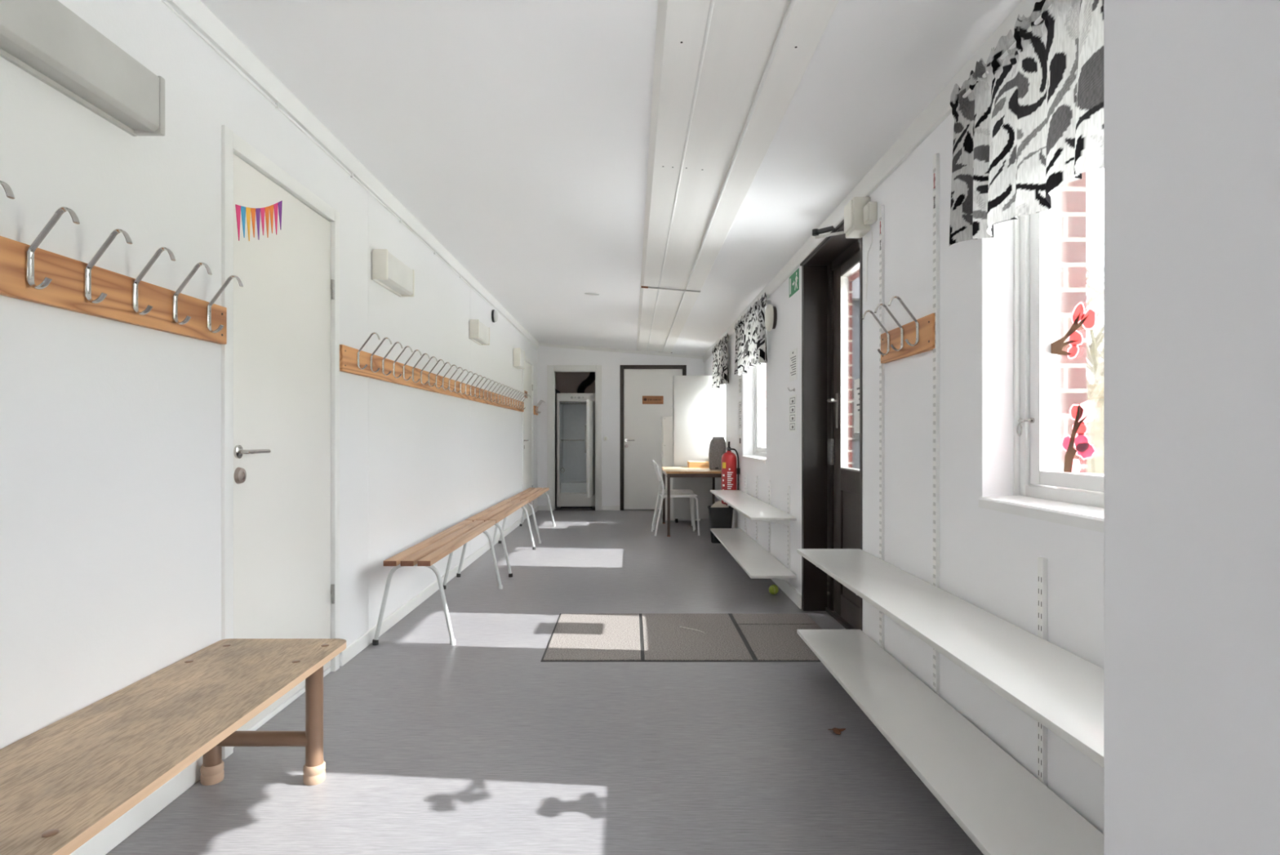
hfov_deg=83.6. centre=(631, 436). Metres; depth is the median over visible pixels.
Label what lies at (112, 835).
baseboard
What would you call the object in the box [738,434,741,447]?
notice
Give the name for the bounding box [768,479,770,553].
shelf rail
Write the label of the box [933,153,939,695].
shelf rail
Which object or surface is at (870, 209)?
junction box
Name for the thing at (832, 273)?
door
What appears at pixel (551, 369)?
door frame
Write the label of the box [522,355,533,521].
door
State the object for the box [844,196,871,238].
wall lamp
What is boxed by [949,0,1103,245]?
curtain valance
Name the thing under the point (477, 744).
floor
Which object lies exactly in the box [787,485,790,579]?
shelf rail
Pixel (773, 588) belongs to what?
tennis ball
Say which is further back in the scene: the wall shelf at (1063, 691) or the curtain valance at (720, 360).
the curtain valance at (720, 360)
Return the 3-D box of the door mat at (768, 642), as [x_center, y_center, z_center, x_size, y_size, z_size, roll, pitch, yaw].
[0.854,1.097,3.835,0.463,0.006,0.660,0,0,0]
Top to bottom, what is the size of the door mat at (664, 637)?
0.006 m
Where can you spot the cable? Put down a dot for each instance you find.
(276, 104)
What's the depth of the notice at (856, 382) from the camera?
4.00 m
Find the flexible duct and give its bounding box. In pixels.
[577,372,595,392]
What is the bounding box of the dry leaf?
[828,727,845,734]
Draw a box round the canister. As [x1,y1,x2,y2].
[708,436,725,469]
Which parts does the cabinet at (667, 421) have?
cabinet door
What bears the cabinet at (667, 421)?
on the floor
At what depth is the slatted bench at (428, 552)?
4.03 m
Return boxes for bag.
[711,500,728,506]
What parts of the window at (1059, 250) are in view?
sill, frame, pane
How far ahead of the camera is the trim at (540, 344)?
10.61 m
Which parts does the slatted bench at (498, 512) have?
leg, leg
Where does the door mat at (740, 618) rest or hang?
on the trim at (745, 642)
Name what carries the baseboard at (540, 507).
attached to the wall at (611, 362)
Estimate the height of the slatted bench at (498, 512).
0.465 m
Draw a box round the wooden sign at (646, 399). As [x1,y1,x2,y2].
[642,395,663,404]
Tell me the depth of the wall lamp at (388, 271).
3.96 m
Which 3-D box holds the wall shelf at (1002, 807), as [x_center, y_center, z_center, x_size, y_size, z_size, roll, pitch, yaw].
[0.932,0.950,2.063,0.304,0.085,2.606,0,0,0]
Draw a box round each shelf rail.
[745,471,746,533]
[755,475,758,542]
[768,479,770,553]
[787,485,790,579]
[880,204,884,648]
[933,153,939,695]
[1037,556,1047,786]
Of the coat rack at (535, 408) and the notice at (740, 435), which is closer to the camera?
the notice at (740, 435)
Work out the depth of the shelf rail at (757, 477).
6.15 m
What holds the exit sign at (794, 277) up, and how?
attached to the wall at (988, 557)
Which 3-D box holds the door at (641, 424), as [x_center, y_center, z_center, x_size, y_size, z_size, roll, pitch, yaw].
[0.327,0.021,10.663,0.986,2.158,0.174,0,0,0]
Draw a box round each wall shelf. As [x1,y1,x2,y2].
[710,489,796,525]
[710,528,796,580]
[796,548,1103,767]
[796,628,1103,854]
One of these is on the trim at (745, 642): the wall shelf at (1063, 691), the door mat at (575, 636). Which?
the door mat at (575, 636)
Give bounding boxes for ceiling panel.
[636,0,839,353]
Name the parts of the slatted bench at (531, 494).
leg, leg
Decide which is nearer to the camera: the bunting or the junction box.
the bunting
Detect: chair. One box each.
[651,460,695,529]
[651,461,699,535]
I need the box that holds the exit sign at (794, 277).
[789,267,799,297]
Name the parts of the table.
leg, leg, leg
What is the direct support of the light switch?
attached to the wall at (611, 362)
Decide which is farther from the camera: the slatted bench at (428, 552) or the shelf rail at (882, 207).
the slatted bench at (428, 552)
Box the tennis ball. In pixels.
[768,584,778,594]
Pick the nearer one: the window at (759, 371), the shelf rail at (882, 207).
the shelf rail at (882, 207)
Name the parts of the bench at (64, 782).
leg, leg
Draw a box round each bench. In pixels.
[0,638,346,854]
[372,520,502,644]
[456,499,535,577]
[497,487,555,543]
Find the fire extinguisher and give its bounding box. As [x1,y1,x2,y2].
[721,441,739,504]
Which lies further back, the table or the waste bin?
the table
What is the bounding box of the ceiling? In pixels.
[200,0,1022,355]
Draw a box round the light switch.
[603,435,608,440]
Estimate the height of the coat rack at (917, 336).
0.210 m
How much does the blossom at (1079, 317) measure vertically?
0.154 m
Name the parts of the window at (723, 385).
frame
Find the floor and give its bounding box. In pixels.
[105,503,983,854]
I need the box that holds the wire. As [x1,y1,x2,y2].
[866,223,872,302]
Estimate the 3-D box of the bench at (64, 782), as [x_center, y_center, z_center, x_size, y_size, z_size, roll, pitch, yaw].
[-1.157,0.888,1.677,0.430,0.423,1.455,0,0,0]
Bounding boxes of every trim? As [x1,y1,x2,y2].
[165,0,538,348]
[368,192,471,630]
[538,342,702,359]
[540,613,820,661]
[702,0,1041,362]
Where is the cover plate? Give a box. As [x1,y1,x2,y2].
[584,293,599,295]
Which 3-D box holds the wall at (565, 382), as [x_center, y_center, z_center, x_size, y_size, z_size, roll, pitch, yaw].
[-0.848,-0.150,11.225,1.095,2.500,0.950,0,0,0]
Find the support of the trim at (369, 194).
attached to the wall at (110, 430)
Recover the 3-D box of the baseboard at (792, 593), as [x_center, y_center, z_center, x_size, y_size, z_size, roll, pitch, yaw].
[1.083,1.055,5.675,0.014,0.090,9.910,0,0,0]
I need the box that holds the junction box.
[863,201,877,225]
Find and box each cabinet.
[662,416,700,520]
[672,375,714,522]
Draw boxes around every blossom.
[1050,302,1096,359]
[1061,400,1096,472]
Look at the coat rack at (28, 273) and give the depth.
1.84 m
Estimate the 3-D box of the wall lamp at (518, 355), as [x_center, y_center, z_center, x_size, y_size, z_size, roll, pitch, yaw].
[-1.351,-0.933,8.615,0.087,0.219,0.370,0,0,0]
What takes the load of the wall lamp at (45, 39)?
attached to the wall at (110, 430)
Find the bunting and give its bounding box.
[235,200,282,240]
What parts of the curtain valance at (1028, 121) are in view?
curtain rod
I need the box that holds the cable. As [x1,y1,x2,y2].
[160,0,536,347]
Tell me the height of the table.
0.715 m
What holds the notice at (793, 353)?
attached to the wall at (988, 557)
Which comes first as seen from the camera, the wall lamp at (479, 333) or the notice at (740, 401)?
the wall lamp at (479, 333)
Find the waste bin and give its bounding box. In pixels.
[707,505,733,542]
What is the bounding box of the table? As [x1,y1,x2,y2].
[662,466,727,536]
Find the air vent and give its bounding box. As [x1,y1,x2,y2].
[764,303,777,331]
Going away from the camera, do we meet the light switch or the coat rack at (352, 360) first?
the coat rack at (352, 360)
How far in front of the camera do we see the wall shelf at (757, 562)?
5.43 m
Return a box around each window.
[720,383,725,440]
[742,328,766,463]
[978,168,1103,532]
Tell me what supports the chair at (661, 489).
on the floor
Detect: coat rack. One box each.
[0,180,243,344]
[339,332,530,411]
[533,400,545,414]
[862,295,934,363]
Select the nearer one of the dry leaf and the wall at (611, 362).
the dry leaf
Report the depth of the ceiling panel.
2.79 m
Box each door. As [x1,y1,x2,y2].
[221,124,339,759]
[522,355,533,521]
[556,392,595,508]
[620,364,686,510]
[800,219,862,630]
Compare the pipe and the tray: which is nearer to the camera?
the tray
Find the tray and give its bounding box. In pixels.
[687,461,709,467]
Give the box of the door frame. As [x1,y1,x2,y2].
[546,364,601,510]
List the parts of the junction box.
box lid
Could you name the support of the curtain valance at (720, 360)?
attached to the wall at (988, 557)
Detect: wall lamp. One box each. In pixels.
[0,0,164,136]
[371,248,414,297]
[468,319,489,345]
[512,347,524,368]
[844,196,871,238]
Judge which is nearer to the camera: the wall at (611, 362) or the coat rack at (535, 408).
the coat rack at (535, 408)
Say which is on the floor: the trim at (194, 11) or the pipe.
the pipe
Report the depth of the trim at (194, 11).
3.04 m
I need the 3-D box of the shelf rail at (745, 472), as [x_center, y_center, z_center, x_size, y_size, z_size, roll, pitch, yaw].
[1.083,0.660,6.760,0.013,0.640,0.025,0,0,0]
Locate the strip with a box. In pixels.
[640,285,700,292]
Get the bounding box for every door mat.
[542,613,640,660]
[641,613,753,660]
[732,613,816,623]
[737,623,821,660]
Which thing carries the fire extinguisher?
attached to the wall at (988, 557)
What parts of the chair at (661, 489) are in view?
leg, seat, leg, leg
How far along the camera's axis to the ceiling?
2.92 m
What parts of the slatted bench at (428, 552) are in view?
leg, leg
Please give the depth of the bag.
7.39 m
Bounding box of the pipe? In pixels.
[555,388,559,508]
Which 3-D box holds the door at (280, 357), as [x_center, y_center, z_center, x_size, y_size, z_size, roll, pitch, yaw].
[-1.399,0.020,2.915,0.112,2.160,0.960,0,0,0]
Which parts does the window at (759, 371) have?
sill, frame, pane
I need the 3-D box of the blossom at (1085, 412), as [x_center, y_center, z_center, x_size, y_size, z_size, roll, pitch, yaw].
[1.248,0.005,1.998,0.002,0.207,0.160,0,0,0]
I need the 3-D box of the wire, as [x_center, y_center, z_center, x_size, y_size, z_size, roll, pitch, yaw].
[1.087,-0.790,3.264,0.014,0.341,0.096,0,0,6]
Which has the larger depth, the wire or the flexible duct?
the flexible duct
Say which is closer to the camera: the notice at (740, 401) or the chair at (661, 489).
the notice at (740, 401)
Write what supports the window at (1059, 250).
in the wall at (988, 557)
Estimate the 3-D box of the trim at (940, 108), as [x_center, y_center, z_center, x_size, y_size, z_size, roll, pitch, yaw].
[1.079,-1.145,3.815,0.022,0.090,13.630,0,0,0]
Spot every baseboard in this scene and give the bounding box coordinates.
[69,505,537,854]
[537,505,620,510]
[770,577,801,608]
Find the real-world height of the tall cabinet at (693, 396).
1.874 m
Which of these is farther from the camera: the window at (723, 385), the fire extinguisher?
the window at (723, 385)
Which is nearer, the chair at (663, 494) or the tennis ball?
the tennis ball
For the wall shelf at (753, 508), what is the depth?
5.31 m
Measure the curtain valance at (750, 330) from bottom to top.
0.554 m
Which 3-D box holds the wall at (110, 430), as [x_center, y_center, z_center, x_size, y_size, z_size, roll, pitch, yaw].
[-1.498,-0.150,4.350,0.205,2.500,14.700,0,0,0]
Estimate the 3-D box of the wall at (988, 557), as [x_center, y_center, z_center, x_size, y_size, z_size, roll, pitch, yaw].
[1.195,-0.045,4.350,0.210,2.290,14.700,0,0,0]
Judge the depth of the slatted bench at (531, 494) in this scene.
7.87 m
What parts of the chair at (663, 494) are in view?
leg, backrest, leg, seat, leg, leg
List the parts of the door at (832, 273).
closer arm, closer rod, handle, frame, pane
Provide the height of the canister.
0.378 m
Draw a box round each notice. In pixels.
[738,375,742,396]
[738,400,742,429]
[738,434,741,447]
[789,347,797,381]
[789,394,796,431]
[853,377,859,432]
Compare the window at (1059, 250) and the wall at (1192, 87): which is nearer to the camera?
the wall at (1192, 87)
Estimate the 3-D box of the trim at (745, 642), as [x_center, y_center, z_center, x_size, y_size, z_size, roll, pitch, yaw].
[0.323,1.099,3.962,1.530,0.002,0.939,0,0,0]
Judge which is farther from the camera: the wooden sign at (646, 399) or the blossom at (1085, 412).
the wooden sign at (646, 399)
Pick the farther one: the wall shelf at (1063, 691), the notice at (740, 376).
the notice at (740, 376)
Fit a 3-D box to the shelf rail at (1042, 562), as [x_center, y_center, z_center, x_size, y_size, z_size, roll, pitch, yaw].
[1.083,0.650,1.884,0.013,0.660,0.025,0,0,0]
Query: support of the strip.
attached to the ceiling panel
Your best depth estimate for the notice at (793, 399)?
4.81 m
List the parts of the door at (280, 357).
handle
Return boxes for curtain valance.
[711,333,731,389]
[734,293,771,375]
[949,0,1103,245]
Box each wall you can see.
[0,0,537,748]
[537,346,704,510]
[555,372,595,503]
[704,112,1103,833]
[1103,0,1279,854]

